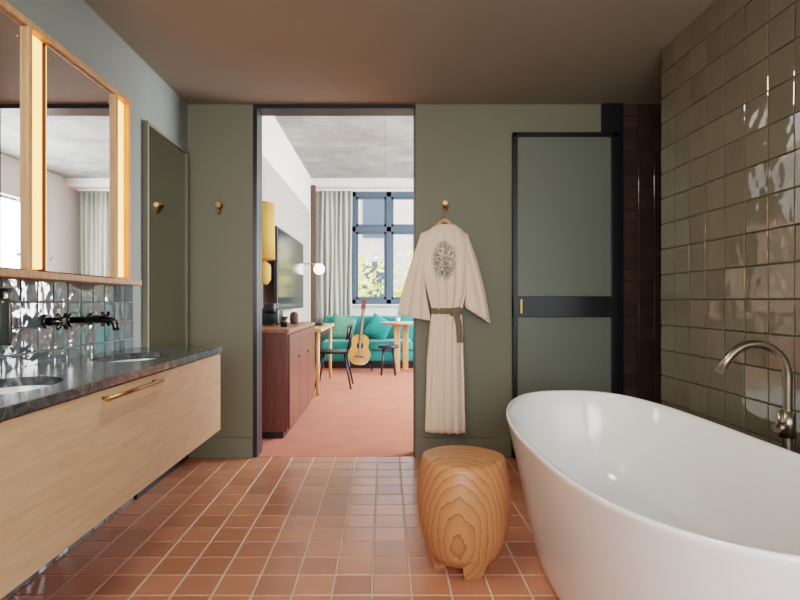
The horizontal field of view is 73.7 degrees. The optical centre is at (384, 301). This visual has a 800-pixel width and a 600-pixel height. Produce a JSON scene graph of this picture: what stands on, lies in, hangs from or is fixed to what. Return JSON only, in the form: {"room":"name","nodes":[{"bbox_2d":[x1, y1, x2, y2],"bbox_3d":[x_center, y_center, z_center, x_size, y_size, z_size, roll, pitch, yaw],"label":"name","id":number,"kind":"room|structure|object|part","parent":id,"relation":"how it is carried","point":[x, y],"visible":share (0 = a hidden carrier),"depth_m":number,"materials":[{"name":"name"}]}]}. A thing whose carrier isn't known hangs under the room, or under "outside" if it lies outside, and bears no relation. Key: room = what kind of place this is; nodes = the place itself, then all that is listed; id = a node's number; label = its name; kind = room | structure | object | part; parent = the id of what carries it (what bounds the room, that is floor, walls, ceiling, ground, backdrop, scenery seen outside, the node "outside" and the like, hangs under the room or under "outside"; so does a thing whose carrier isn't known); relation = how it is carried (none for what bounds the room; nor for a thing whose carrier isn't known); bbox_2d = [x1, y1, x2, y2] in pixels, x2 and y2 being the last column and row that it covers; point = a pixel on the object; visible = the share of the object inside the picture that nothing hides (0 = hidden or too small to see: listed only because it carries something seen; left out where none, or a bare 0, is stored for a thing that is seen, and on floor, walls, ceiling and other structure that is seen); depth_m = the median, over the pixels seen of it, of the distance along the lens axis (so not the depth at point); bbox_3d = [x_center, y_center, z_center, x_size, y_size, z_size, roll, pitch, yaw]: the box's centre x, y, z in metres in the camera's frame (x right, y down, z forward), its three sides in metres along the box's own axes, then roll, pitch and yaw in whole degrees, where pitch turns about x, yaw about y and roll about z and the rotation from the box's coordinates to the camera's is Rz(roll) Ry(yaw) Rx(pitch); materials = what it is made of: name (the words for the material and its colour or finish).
{"room":"hotel bathroom","nodes":[
{"label":"hotel bathroom","id":0,"kind":"room"},
{"bbox_2d":[0,279,132,599],"bbox_3d":[-1.395,0.500,1.480,0.011,1.196,2.937,0,0,0],"label":"wall","id":1,"kind":"structure","parent":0,"point":[52,298],"depth_m":2.30,"materials":[{"name":"grey tile"}]},
{"bbox_2d":[0,0,186,598],"bbox_3d":[-1.448,-0.150,1.090,0.104,2.500,5.380,0,0,0],"label":"wall","id":2,"kind":"structure","parent":0,"point":[73,24],"depth_m":2.95,"materials":[{"name":"paint"}]},
{"bbox_2d":[0,288,12,345],"bbox_3d":[-1.345,0.051,1.860,0.091,0.198,0.072,0,0,0],"label":"soap dispenser","id":3,"kind":"object","parent":2,"relation":"attached to","point":[5,304],"visible":1,"depth_m":1.85,"materials":[{"name":"black metal"}]},
{"bbox_2d":[0,0,141,285],"bbox_3d":[-1.333,-0.557,1.680,0.135,0.945,2.200,0,0,0],"label":"upper cabinet","id":4,"kind":"object","parent":2,"relation":"attached to","point":[65,130],"visible":1,"depth_m":2.14,"materials":[{"name":"brown wood"}]},
{"bbox_2d":[0,8,23,268],"bbox_3d":[-1.313,-0.561,1.688,0.003,0.882,0.500,0,0,0],"label":"mirror glass","id":5,"kind":"object","parent":4,"relation":"on","point":[11,22],"depth_m":1.87,"materials":[{"name":"mirror"}]},
{"bbox_3d":[-1.320,-0.558,1.950,0.050,0.893,0.020,0,0,0],"label":"post","id":6,"kind":"part","parent":4,"relation":"part of","materials":[{"name":"brown wood"}]},
{"bbox_3d":[-1.373,-0.570,1.660,0.055,0.910,2.120,0,0,0],"label":"panel","id":7,"kind":"part","parent":4,"relation":"part of","materials":[{"name":"brown wood"}]},
{"bbox_3d":[-1.347,-1.018,1.660,0.105,0.025,2.120,0,0,0],"label":"rail","id":8,"kind":"part","parent":4,"relation":"part of","materials":[{"name":"brown wood"}]},
{"bbox_2d":[0,268,141,285],"bbox_3d":[-1.333,-0.099,1.680,0.135,0.027,2.200,0,0,0],"label":"shelf","id":9,"kind":"object","parent":4,"relation":"attached to","point":[35,274],"depth_m":2.16,"materials":[{"name":"brown wood"}]},
{"bbox_3d":[-1.330,-0.561,2.318,0.030,0.882,0.500,0,0,0],"label":"mirror pane","id":10,"kind":"part","parent":4,"relation":"part of","materials":[{"name":"silver metal"}]},
{"bbox_2d":[46,44,112,276],"bbox_3d":[-1.313,-0.561,2.318,0.003,0.882,0.500,0,0,0],"label":"mirror glass","id":11,"kind":"object","parent":4,"relation":"on","point":[79,103],"depth_m":2.28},
{"bbox_3d":[-1.320,-0.558,2.580,0.050,0.893,0.020,0,0,0],"label":"post","id":12,"kind":"part","parent":4,"relation":"part of","materials":[{"name":"brown wood"}]},
{"bbox_3d":[-1.347,-0.558,2.710,0.105,0.893,0.020,0,0,0],"label":"post","id":13,"kind":"part","parent":4,"relation":"part of","materials":[{"name":"brown wood"}]},
{"bbox_2d":[42,311,118,329],"bbox_3d":[-1.284,0.085,2.360,0.214,0.080,0.410,0,0,0],"label":"faucet","id":14,"kind":"object","parent":2,"relation":"attached to","point":[48,321],"visible":1,"depth_m":2.35,"materials":[{"name":"metal"}]},
{"bbox_3d":[-1.284,0.096,2.360,0.214,0.059,0.028,0,0,0],"label":"spout","id":15,"kind":"part","parent":14,"relation":"part of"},
{"bbox_2d":[0,347,221,598],"bbox_3d":[-1.131,0.477,1.654,0.513,0.455,2.608,0,0,0],"label":"vanity cabinet","id":16,"kind":"object","parent":2,"relation":"attached to","point":[70,457],"depth_m":1.71,"materials":[{"name":"wood"}]},
{"bbox_2d":[0,347,221,420],"bbox_3d":[-1.145,0.265,1.654,0.486,0.030,2.608,0,0,0],"label":"countertop","id":17,"kind":"structure","parent":16,"relation":"on","point":[68,379],"depth_m":1.89,"materials":[{"name":"stone"}]},
{"bbox_2d":[0,385,50,394],"bbox_3d":[-1.150,0.354,1.580,0.306,0.148,0.436,0,0,0],"label":"basin","id":18,"kind":"object","parent":17,"relation":"in","point":[4,389],"depth_m":1.77,"materials":[{"name":"ceramic"}]},
{"bbox_2d":[111,358,156,361],"bbox_3d":[-1.150,0.354,2.430,0.306,0.148,0.436,0,0,0],"label":"basin","id":19,"kind":"object","parent":17,"relation":"in","point":[112,359],"depth_m":2.59,"materials":[{"name":"ceramic"}]},
{"bbox_3d":[-0.892,0.310,1.905,0.035,0.014,0.430,0,0,0],"label":"drawer pull","id":20,"kind":"part","parent":16,"relation":"part of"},
{"bbox_2d":[134,454,188,499],"bbox_3d":[-1.390,1.025,3.360,0.020,0.150,0.780,0,0,0],"label":"trim","id":21,"kind":"structure","parent":2,"relation":"attached to","point":[147,488],"depth_m":3.26,"materials":[{"name":"metal"}]},
{"bbox_2d":[143,120,187,346],"bbox_3d":[-1.385,-0.055,3.400,0.030,1.990,0.640,0,0,0],"label":"wall mirror","id":22,"kind":"object","parent":2,"relation":"attached to","point":[165,161],"visible":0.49,"depth_m":3.36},
{"bbox_3d":[-1.385,-0.055,3.090,0.030,1.990,0.020,0,0,0],"label":"frame","id":23,"kind":"part","parent":22,"relation":"part of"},
{"bbox_3d":[-1.385,-1.040,3.400,0.030,0.020,0.600,0,0,0],"label":"frame","id":24,"kind":"part","parent":22,"relation":"part of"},
{"bbox_3d":[-1.385,-0.055,3.710,0.030,1.990,0.020,0,0,0],"label":"frame","id":25,"kind":"part","parent":22,"relation":"part of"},
{"bbox_2d":[187,104,252,437],"bbox_3d":[-1.218,-0.150,3.850,0.565,2.500,0.140,0,0,0],"label":"wall","id":26,"kind":"object","parent":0,"point":[219,136],"visible":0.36,"depth_m":3.78,"materials":[{"name":"green paint"}]},
{"bbox_2d":[216,202,223,213],"bbox_3d":[-1.165,-0.658,3.750,0.044,0.087,0.060,0,0,0],"label":"wall hook","id":27,"kind":"object","parent":26,"relation":"attached to","point":[219,205],"visible":1,"depth_m":3.73,"materials":[{"name":"gold metal"}]},
{"bbox_2d":[189,438,252,457],"bbox_3d":[-1.167,1.030,3.770,0.464,0.140,0.020,0,0,0],"label":"baseboard","id":28,"kind":"structure","parent":26,"relation":"attached to","point":[212,447],"depth_m":3.76,"materials":[{"name":"wood"}]},
{"bbox_2d":[253,108,261,456],"bbox_3d":[-0.920,-0.135,3.851,0.030,2.470,0.158,0,0,0],"label":"door frame","id":29,"kind":"structure","parent":26,"relation":"attached to","point":[257,117],"depth_m":3.79,"materials":[{"name":"metal"}]},
{"bbox_2d":[7,362,558,599],"bbox_3d":[0.800,1.160,4.250,4.600,0.120,11.700,0,0,0],"label":"floor","id":30,"kind":"structure","parent":0,"point":[390,538],"depth_m":2.57,"materials":[{"name":"tile"}]},
{"bbox_2d":[262,322,316,437],"bbox_3d":[-1.010,0.660,5.045,0.540,0.880,1.590,0,0,0],"label":"sideboard","id":31,"kind":"object","parent":30,"relation":"on","point":[288,353],"visible":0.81,"depth_m":4.29,"materials":[{"name":"brown wood"}]},
{"bbox_2d":[262,323,275,325],"bbox_3d":[-1.075,0.209,4.975,0.110,0.019,0.150,0,0,0],"label":"tray","id":32,"kind":"object","parent":31,"relation":"on","point":[263,324],"depth_m":4.90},
{"bbox_2d":[262,303,282,325],"bbox_3d":[-1.090,0.115,5.075,0.180,0.209,0.350,0,0,0],"label":"coffee machine","id":33,"kind":"object","parent":31,"relation":"on","point":[271,312],"visible":0.88,"depth_m":5.00,"materials":[{"name":"black metal"}]},
{"bbox_2d":[280,316,287,326],"bbox_3d":[-0.900,0.174,4.750,0.070,0.090,0.070,0,0,0],"label":"drinking glass","id":34,"kind":"object","parent":31,"relation":"on","point":[283,319],"visible":1,"depth_m":4.72,"materials":[{"name":"glass"}]},
{"bbox_3d":[-0.775,0.642,4.540,0.020,0.755,0.500,0,0,0],"label":"door","id":35,"kind":"part","parent":31,"relation":"part of","materials":[{"name":"brown wood"}]},
{"bbox_2d":[290,312,298,323],"bbox_3d":[-0.920,0.159,5.400,0.090,0.120,0.090,0,0,0],"label":"ceramic jar","id":36,"kind":"object","parent":31,"relation":"on","point":[294,319],"visible":1,"depth_m":5.37,"materials":[{"name":"ceramic"}]},
{"bbox_3d":[-0.775,0.642,5.050,0.020,0.755,0.500,0,0,0],"label":"door","id":37,"kind":"part","parent":31,"relation":"part of","materials":[{"name":"brown wood"}]},
{"bbox_3d":[-0.775,0.642,5.560,0.020,0.755,0.500,0,0,0],"label":"door","id":38,"kind":"part","parent":31,"relation":"part of","materials":[{"name":"brown wood"}]},
{"bbox_2d":[315,323,333,395],"bbox_3d":[-1.010,0.705,7.000,0.540,0.790,1.600,0,0,0],"label":"desk","id":39,"kind":"object","parent":30,"relation":"on","point":[320,331],"visible":0.44,"depth_m":6.28,"materials":[{"name":"brown wood"}]},
{"bbox_3d":[-0.790,0.725,6.260,0.052,0.750,0.052,0,0,0],"label":"leg","id":40,"kind":"part","parent":39,"relation":"part of","materials":[{"name":"brown wood"}]},
{"bbox_2d":[313,322,323,325],"bbox_3d":[-0.960,0.280,6.850,0.280,0.059,0.700,0,0,0],"label":"books","id":41,"kind":"object","parent":39,"relation":"on","point":[316,323],"depth_m":6.90,"materials":[{"name":"paper"}]},
{"bbox_3d":[-0.790,0.725,7.700,0.052,0.750,0.052,0,0,0],"label":"leg","id":42,"kind":"part","parent":39,"relation":"part of","materials":[{"name":"brown wood"}]},
{"bbox_2d":[315,324,353,388],"bbox_3d":[-0.653,0.700,6.950,0.496,0.805,0.462,0,0,0],"label":"desk chair","id":43,"kind":"object","parent":30,"relation":"on","point":[345,352],"visible":0.84,"depth_m":6.79,"materials":[{"name":"wood"}]},
{"bbox_3d":[-0.845,0.875,7.133,0.138,0.456,0.028,0,0,36],"label":"leg","id":44,"kind":"part","parent":43,"relation":"part of","materials":[{"name":"wood"}]},
{"bbox_3d":[-0.660,0.645,6.950,0.400,0.030,0.420,0,0,0],"label":"seat","id":45,"kind":"part","parent":43,"relation":"part of","materials":[{"name":"wood"}]},
{"bbox_3d":[-0.475,0.875,6.767,0.138,0.456,0.028,0,0,36],"label":"leg","id":46,"kind":"part","parent":43,"relation":"part of","materials":[{"name":"wood"}]},
{"bbox_3d":[-0.477,0.875,7.135,0.138,0.456,0.028,0,0,-39],"label":"leg","id":47,"kind":"part","parent":43,"relation":"part of","materials":[{"name":"wood"}]},
{"bbox_3d":[-0.452,0.389,6.950,0.094,0.182,0.440,0,0,0],"label":"backrest","id":48,"kind":"part","parent":43,"relation":"part of","materials":[{"name":"black metal"}]},
{"bbox_3d":[-0.450,0.470,6.785,0.083,0.344,0.022,0,0,9],"label":"post","id":49,"kind":"part","parent":43,"relation":"part of","materials":[{"name":"black metal"}]},
{"bbox_2d":[348,300,372,370],"bbox_3d":[-0.400,0.532,8.564,0.415,1.143,0.328,0,0,0],"label":"acoustic guitar","id":50,"kind":"object","parent":30,"relation":"on","point":[360,354],"visible":0.93,"depth_m":8.45,"materials":[{"name":"brown wood"}]},
{"bbox_2d":[322,313,412,367],"bbox_3d":[0.475,0.640,9.130,3.050,0.919,0.780,0,0,0],"label":"sofa","id":51,"kind":"object","parent":30,"relation":"on","point":[377,333],"visible":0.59,"depth_m":9.05,"materials":[{"name":"teal fabric"}]},
{"bbox_2d":[322,339,351,348],"bbox_3d":[-0.670,0.720,9.020,0.740,0.160,0.560,0,0,0],"label":"seat cushion","id":52,"kind":"object","parent":51,"relation":"on","point":[336,343],"depth_m":8.74,"materials":[{"name":"teal fabric"}]},
{"bbox_2d":[332,314,356,338],"bbox_3d":[-0.720,0.440,9.160,0.484,0.480,0.178,0,0,0],"label":"throw pillow","id":53,"kind":"object","parent":51,"relation":"on","point":[341,323],"depth_m":9.12,"materials":[{"name":"fabric"}]},
{"bbox_2d":[364,313,391,339],"bbox_3d":[-0.100,0.440,9.120,0.543,0.519,0.189,0,0,0],"label":"throw pillow","id":54,"kind":"object","parent":51,"relation":"on","point":[380,331],"depth_m":9.08,"materials":[{"name":"teal fabric"}]},
{"bbox_2d":[368,339,412,350],"bbox_3d":[0.090,0.720,9.020,0.740,0.160,0.560,0,0,0],"label":"seat cushion","id":55,"kind":"object","parent":51,"relation":"on","point":[373,343],"depth_m":8.75,"materials":[{"name":"teal fabric"}]},
{"bbox_2d":[381,316,403,338],"bbox_3d":[0.120,0.440,9.160,0.400,0.388,0.160,0,0,6],"label":"throw pillow","id":56,"kind":"object","parent":51,"relation":"on","point":[387,331],"depth_m":9.09,"materials":[{"name":"fabric"}]},
{"bbox_2d":[378,344,398,374],"bbox_3d":[0.050,0.876,8.100,0.320,0.452,0.320,0,0,0],"label":"stool","id":57,"kind":"object","parent":30,"relation":"on","point":[383,347],"visible":1,"depth_m":8.00,"materials":[{"name":"black paint"}]},
{"bbox_3d":[-0.037,0.895,8.013,0.086,0.414,0.039,0,0,-45],"label":"leg","id":58,"kind":"part","parent":57,"relation":"part of","materials":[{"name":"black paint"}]},
{"bbox_3d":[0.050,0.675,8.100,0.320,0.050,0.320,0,0,0],"label":"seat","id":59,"kind":"part","parent":57,"relation":"part of","materials":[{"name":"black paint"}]},
{"bbox_3d":[0.136,0.895,8.014,0.071,0.414,0.071,0,0,0],"label":"leg","id":60,"kind":"part","parent":57,"relation":"part of","materials":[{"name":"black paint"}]},
{"bbox_2d":[381,321,412,372],"bbox_3d":[0.330,0.710,8.450,0.800,0.780,0.800,0,0,0],"label":"round table","id":61,"kind":"object","parent":30,"relation":"on","point":[405,324],"visible":0.53,"depth_m":8.29,"materials":[{"name":"brown wood"}]},
{"bbox_3d":[0.189,0.725,8.309,0.090,0.750,0.040,0,0,0],"label":"leg","id":62,"kind":"part","parent":61,"relation":"part of","materials":[{"name":"brown wood"}]},
{"bbox_3d":[0.330,0.725,8.650,0.090,0.750,0.040,0,0,0],"label":"leg","id":63,"kind":"part","parent":61,"relation":"part of","materials":[{"name":"brown wood"}]},
{"bbox_2d":[417,445,510,579],"bbox_3d":[0.332,0.873,2.250,0.393,0.455,0.392,0,0,0],"label":"stool","id":64,"kind":"object","parent":30,"relation":"on","point":[464,491],"visible":1,"depth_m":2.10,"materials":[{"name":"wood"}]},
{"bbox_3d":[0.213,1.048,2.223,0.102,0.105,0.133,0,0,0],"label":"leg","id":65,"kind":"part","parent":64,"relation":"part of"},
{"bbox_3d":[0.357,1.048,2.133,0.133,0.105,0.102,0,0,0],"label":"leg","id":66,"kind":"part","parent":64,"relation":"part of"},
{"bbox_2d":[506,390,799,599],"bbox_3d":[0.965,0.785,1.900,0.902,0.630,1.895,0,0,0],"label":"bathtub","id":67,"kind":"object","parent":30,"relation":"on","point":[626,497],"visible":1,"depth_m":1.96,"materials":[{"name":"white ceramic"}]},
{"bbox_2d":[715,340,795,450],"bbox_3d":[1.372,0.620,1.969,0.301,0.960,0.072,0,0,0],"label":"tap","id":68,"kind":"object","parent":30,"relation":"on","point":[785,425],"visible":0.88,"depth_m":1.96,"materials":[{"name":"silver metal"}]},
{"bbox_3d":[1.435,0.430,1.946,0.016,0.062,0.025,0,0,19],"label":"lever","id":69,"kind":"part","parent":68,"relation":"part of","materials":[{"name":"silver metal"}]},
{"bbox_3d":[1.460,0.460,1.960,0.059,0.036,0.036,0,0,-20],"label":"lever","id":70,"kind":"part","parent":68,"relation":"part of","materials":[{"name":"silver metal"}]},
{"bbox_3d":[1.260,1.025,3.735,0.731,0.130,0.040,0,0,0],"label":"rail","id":71,"kind":"object","parent":30,"relation":"on","visible":0},
{"bbox_2d":[518,317,610,395],"bbox_3d":[1.252,0.532,3.735,0.660,0.859,0.008,0,0,0],"label":"frosted glass","id":72,"kind":"object","parent":71,"relation":"attached to","point":[555,353],"visible":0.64,"depth_m":3.73,"materials":[{"name":"glass"}]},
{"bbox_2d":[262,116,310,321],"bbox_3d":[-1.343,-0.540,7.010,0.115,3.280,6.180,0,0,0],"label":"wall","id":73,"kind":"structure","parent":0,"point":[286,182],"depth_m":6.96,"materials":[{"name":"white paint"}]},
{"bbox_2d":[262,201,274,283],"bbox_3d":[-1.110,-0.490,4.500,0.360,0.680,0.340,0,0,0],"label":"wall lamp","id":74,"kind":"object","parent":73,"relation":"attached to","point":[268,208],"visible":0.3,"depth_m":4.42,"materials":[{"name":"fabric"}]},
{"bbox_3d":[-1.060,-0.250,4.500,0.190,0.200,0.189,0,0,0],"label":"stem","id":75,"kind":"part","parent":74,"relation":"part of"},
{"bbox_2d":[274,226,302,308],"bbox_3d":[-1.214,-0.360,6.500,0.173,0.880,1.800,0,0,0],"label":"television","id":76,"kind":"object","parent":73,"relation":"attached to","point":[288,262],"visible":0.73,"depth_m":6.18,"materials":[{"name":"black glass"}]},
{"bbox_2d":[303,263,324,274],"bbox_3d":[-1.103,-0.523,8.100,0.375,0.213,0.170,0,0,0],"label":"wall lamp","id":77,"kind":"object","parent":73,"relation":"attached to","point":[319,269],"visible":0.91,"depth_m":8.05,"materials":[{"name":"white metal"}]},
{"bbox_3d":[-1.000,-0.500,8.100,0.170,0.167,0.170,0,0,0],"label":"globe","id":78,"kind":"part","parent":77,"relation":"part of","materials":[{"name":"white glass"}]},
{"bbox_2d":[311,178,412,188],"bbox_3d":[0.850,-2.210,9.750,4.300,0.340,0.700,0,0,0],"label":"header","id":79,"kind":"object","parent":73,"relation":"attached to","point":[320,183],"visible":0.07,"depth_m":9.40,"materials":[{"name":"white paint"}]},
{"bbox_2d":[316,189,412,361],"bbox_3d":[0.810,-0.475,9.618,4.180,3.110,0.084,0,0,0],"label":"curtain","id":80,"kind":"object","parent":79,"relation":"hanging from","point":[335,205],"visible":0.7,"depth_m":9.61,"materials":[{"name":"fabric"}]},
{"bbox_2d":[318,191,352,361],"bbox_3d":[-0.897,-0.460,9.617,0.625,3.080,0.083,0,0,0],"label":"drape","id":81,"kind":"object","parent":80,"relation":"hanging from","point":[335,207],"depth_m":9.61,"materials":[{"name":"fabric"}]},
{"bbox_3d":[0.810,-2.015,9.620,4.180,0.030,0.080,0,0,0],"label":"rail","id":82,"kind":"part","parent":80,"relation":"part of","materials":[{"name":"white paint"}]},
{"bbox_2d":[353,192,412,196],"bbox_3d":[0.785,-1.995,9.920,2.830,0.090,0.080,0,0,0],"label":"frame","id":83,"kind":"object","parent":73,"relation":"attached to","point":[358,194],"visible":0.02,"depth_m":9.88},
{"bbox_2d":[310,185,315,364],"bbox_3d":[-1.260,-0.470,9.360,0.080,3.140,0.120,0,0,0],"label":"brick column","id":84,"kind":"structure","parent":0,"point":[312,187],"depth_m":9.30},
{"bbox_2d":[316,192,318,303],"bbox_3d":[-0.965,-1.000,10.000,0.670,2.080,0.200,0,0,0],"label":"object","id":85,"kind":"object","parent":84,"relation":"attached to","point":[317,193],"visible":0.07,"depth_m":9.90,"materials":[{"name":"white paint"}]},
{"bbox_2d":[253,104,414,115],"bbox_3d":[-0.360,-1.385,3.851,1.150,0.030,0.158,0,0,0],"label":"lintel","id":86,"kind":"object","parent":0,"point":[264,109],"visible":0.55,"depth_m":3.80,"materials":[{"name":"metal"}]},
{"bbox_2d":[274,116,412,177],"bbox_3d":[0.850,-2.280,6.660,4.500,0.200,5.480,0,0,0],"label":"ceiling","id":87,"kind":"structure","parent":0,"point":[326,146],"depth_m":7.38,"materials":[{"name":"concrete"}]},
{"bbox_2d":[316,304,399,321],"bbox_3d":[0.850,0.570,10.000,4.300,1.060,0.200,0,0,0],"label":"wall","id":88,"kind":"structure","parent":0,"point":[356,310],"depth_m":9.90,"materials":[{"name":"white paint"}]},
{"bbox_2d":[351,193,355,302],"bbox_3d":[-0.585,-1.000,9.920,0.090,2.080,0.080,0,0,0],"label":"frame","id":89,"kind":"object","parent":88,"relation":"attached to","point":[353,268],"visible":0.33,"depth_m":9.88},
{"bbox_2d":[352,299,399,303],"bbox_3d":[0.785,-0.005,9.920,2.830,0.090,0.080,0,0,0],"label":"window sill","id":90,"kind":"structure","parent":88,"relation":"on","point":[357,301],"depth_m":9.88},
{"bbox_2d":[352,226,412,231],"bbox_3d":[0.785,-1.350,9.920,2.830,0.100,0.080,0,0,0],"label":"transom","id":91,"kind":"object","parent":88,"relation":"attached to","point":[358,228],"depth_m":9.88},
{"bbox_2d":[352,193,412,305],"bbox_3d":[0.785,-0.985,9.870,2.930,2.110,0.180,0,0,0],"label":"window","id":92,"kind":"structure","parent":88,"relation":"in","point":[352,304],"depth_m":9.90,"materials":[{"name":"blue paint"}]},
{"bbox_3d":[-0.517,-1.675,9.920,0.045,0.550,0.040,0,0,0],"label":"sash","id":93,"kind":"part","parent":92,"relation":"part of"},
{"bbox_3d":[-0.517,-0.675,9.920,0.045,1.250,0.040,0,0,0],"label":"sash","id":94,"kind":"part","parent":92,"relation":"part of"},
{"bbox_3d":[-0.258,-1.927,9.920,0.565,0.045,0.040,0,0,0],"label":"sash","id":95,"kind":"part","parent":92,"relation":"part of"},
{"bbox_3d":[-0.258,-1.278,9.920,0.565,0.045,0.040,0,0,0],"label":"sash","id":96,"kind":"part","parent":92,"relation":"part of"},
{"bbox_3d":[-0.258,-0.072,9.920,0.565,0.045,0.040,0,0,0],"label":"sash","id":97,"kind":"part","parent":92,"relation":"part of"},
{"bbox_3d":[-0.258,-1.423,9.920,0.565,0.045,0.040,0,0,0],"label":"sash","id":98,"kind":"part","parent":92,"relation":"part of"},
{"bbox_3d":[0.003,-1.675,9.920,0.045,0.550,0.040,0,0,0],"label":"sash","id":99,"kind":"part","parent":92,"relation":"part of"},
{"bbox_3d":[0.003,-0.675,9.920,0.045,1.250,0.040,0,0,0],"label":"sash","id":100,"kind":"part","parent":92,"relation":"part of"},
{"bbox_3d":[0.070,-1.000,9.920,0.090,2.080,0.080,0,0,0],"label":"mullion","id":101,"kind":"part","parent":92,"relation":"part of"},
{"bbox_3d":[0.138,-1.675,9.920,0.045,0.550,0.040,0,0,0],"label":"sash","id":102,"kind":"part","parent":92,"relation":"part of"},
{"bbox_3d":[0.138,-0.675,9.920,0.045,1.250,0.040,0,0,0],"label":"sash","id":103,"kind":"part","parent":92,"relation":"part of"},
{"bbox_3d":[0.410,-1.927,9.920,0.590,0.045,0.040,0,0,0],"label":"sash","id":104,"kind":"part","parent":92,"relation":"part of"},
{"bbox_3d":[0.410,-1.278,9.920,0.590,0.045,0.040,0,0,0],"label":"sash","id":105,"kind":"part","parent":92,"relation":"part of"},
{"bbox_3d":[0.410,-1.423,9.920,0.590,0.045,0.040,0,0,0],"label":"sash","id":106,"kind":"part","parent":92,"relation":"part of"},
{"bbox_2d":[83,0,715,103],"bbox_3d":[0.600,-1.550,1.090,4.200,0.300,5.380,0,0,0],"label":"ceiling","id":107,"kind":"structure","parent":0,"point":[205,51],"depth_m":2.95,"materials":[{"name":"paint"}]},
{"bbox_2d":[415,104,600,456],"bbox_3d":[0.947,-0.150,3.850,1.467,2.500,0.140,0,0,0],"label":"wall","id":108,"kind":"object","parent":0,"point":[463,152],"visible":0.29,"depth_m":3.78,"materials":[{"name":"green paint"}]},
{"bbox_2d":[413,108,414,456],"bbox_3d":[0.211,-0.135,3.853,0.008,2.470,0.155,0,0,0],"label":"door frame","id":109,"kind":"structure","parent":108,"relation":"attached to","point":[414,108],"depth_m":3.77,"materials":[{"name":"metal"}]},
{"bbox_2d":[441,200,447,212],"bbox_3d":[0.420,-0.668,3.750,0.044,0.087,0.060,0,0,0],"label":"wall hook","id":110,"kind":"object","parent":108,"relation":"attached to","point":[444,201],"visible":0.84,"depth_m":3.73,"materials":[{"name":"gold metal"}]},
{"bbox_2d":[397,204,490,433],"bbox_3d":[0.407,0.112,3.686,0.648,1.584,0.108,0,0,2],"label":"bathrobe","id":111,"kind":"object","parent":110,"relation":"hanging from","point":[444,261],"visible":1,"depth_m":3.66,"materials":[{"name":"cotton"},{"name":"light wood"}]},
{"bbox_3d":[0.414,-0.515,3.690,0.291,0.144,0.036,0,0,0],"label":"hanger arm","id":112,"kind":"part","parent":111,"relation":"part of","materials":[{"name":"brown wood"}]},
{"bbox_2d":[415,438,510,457],"bbox_3d":[0.551,1.030,3.770,0.677,0.140,0.020,0,0,0],"label":"baseboard","id":113,"kind":"structure","parent":108,"relation":"attached to","point":[501,445],"depth_m":3.76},
{"bbox_2d":[512,132,617,457],"bbox_3d":[1.260,-0.047,3.735,0.731,2.274,0.040,0,0,0],"label":"door frame","id":114,"kind":"structure","parent":108,"relation":"attached to","point":[519,134],"depth_m":3.72,"materials":[{"name":"black metal"}]},
{"bbox_3d":[0.909,-0.047,3.735,0.030,2.274,0.040,0,0,0],"label":"stile","id":115,"kind":"part","parent":114,"relation":"part of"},
{"bbox_2d":[512,296,618,316],"bbox_3d":[1.260,0.033,3.726,0.731,0.145,0.058,0,0,0],"label":"rail","id":116,"kind":"object","parent":114,"relation":"attached to","point":[533,306],"depth_m":3.71,"materials":[{"name":"black metal"}]},
{"bbox_3d":[0.947,0.030,3.704,0.015,0.100,0.013,0,0,0],"label":"brass pull handle","id":117,"kind":"part","parent":116,"relation":"part of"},
{"bbox_2d":[518,137,610,295],"bbox_3d":[1.252,-0.597,3.735,0.660,1.118,0.008,0,0,0],"label":"frosted glass","id":118,"kind":"object","parent":116,"relation":"attached to","point":[564,183],"visible":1,"depth_m":3.73,"materials":[{"name":"glass"}]},
{"bbox_3d":[1.603,-0.047,3.735,0.045,2.274,0.040,0,0,0],"label":"stile","id":119,"kind":"part","parent":114,"relation":"part of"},
{"bbox_2d":[623,104,661,403],"bbox_3d":[2.190,-0.150,1.140,1.020,2.500,5.480,0,0,0],"label":"wall","id":120,"kind":"structure","parent":0,"point":[642,126],"depth_m":3.77,"materials":[{"name":"brown tile"}]},
{"bbox_2d":[601,103,622,394],"bbox_3d":[1.605,-0.150,3.768,0.150,2.500,0.025,0,0,0],"label":"trim","id":121,"kind":"structure","parent":120,"relation":"attached to","point":[611,113],"depth_m":3.75,"materials":[{"name":"black metal"}]},
{"bbox_2d":[661,0,799,453],"bbox_3d":[1.535,-0.150,0.683,0.011,2.496,4.550,0,0,0],"label":"wall","id":122,"kind":"structure","parent":0,"point":[736,42],"depth_m":2.34,"materials":[{"name":"tile"}]},
{"bbox_2d":[662,1,799,448],"bbox_3d":[1.600,-0.150,0.680,0.120,2.500,4.560,0,0,0],"label":"grout","id":123,"kind":"object","parent":122,"relation":"attached to","point":[796,1],"depth_m":2.34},
{"label":"outside","id":124,"kind":"structure","parent":0,"visible":0},
{"bbox_3d":[5.000,7.200,35.300,70.000,0.200,49.400,0,0,0],"label":"street","id":125,"kind":"object","parent":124,"visible":0},
{"bbox_2d":[358,244,411,296],"bbox_3d":[2.010,2.397,16.994,11.629,9.412,5.076,0,0,0],"label":"street trees","id":126,"kind":"object","parent":125,"relation":"on","point":[363,280],"visible":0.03,"depth_m":16.75,"materials":[{"name":"green plant"}]},
{"bbox_2d":[358,200,412,296],"bbox_3d":[4.000,0.500,25.000,36.000,13.200,2.000,0,0,0],"label":"facade","id":127,"kind":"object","parent":125,"relation":"on","point":[403,209],"visible":0.02,"depth_m":24.00,"materials":[{"name":"white plaster"},{"name":"glass"}]},
{"bbox_2d":[363,200,383,237],"bbox_3d":[-0.350,-3.850,23.960,1.300,1.900,0.120,0,0,0],"label":"pane","id":128,"kind":"object","parent":127,"relation":"attached to","point":[373,210],"visible":0.43,"depth_m":23.90,"materials":[{"name":"glass"}]},
{"bbox_2d":[363,262,383,296],"bbox_3d":[-0.350,-0.850,23.960,1.300,1.900,0.120,0,0,0],"label":"pane","id":129,"kind":"object","parent":127,"relation":"attached to","point":[374,264],"visible":0.29,"depth_m":23.90,"materials":[{"name":"glass"}]}
]}

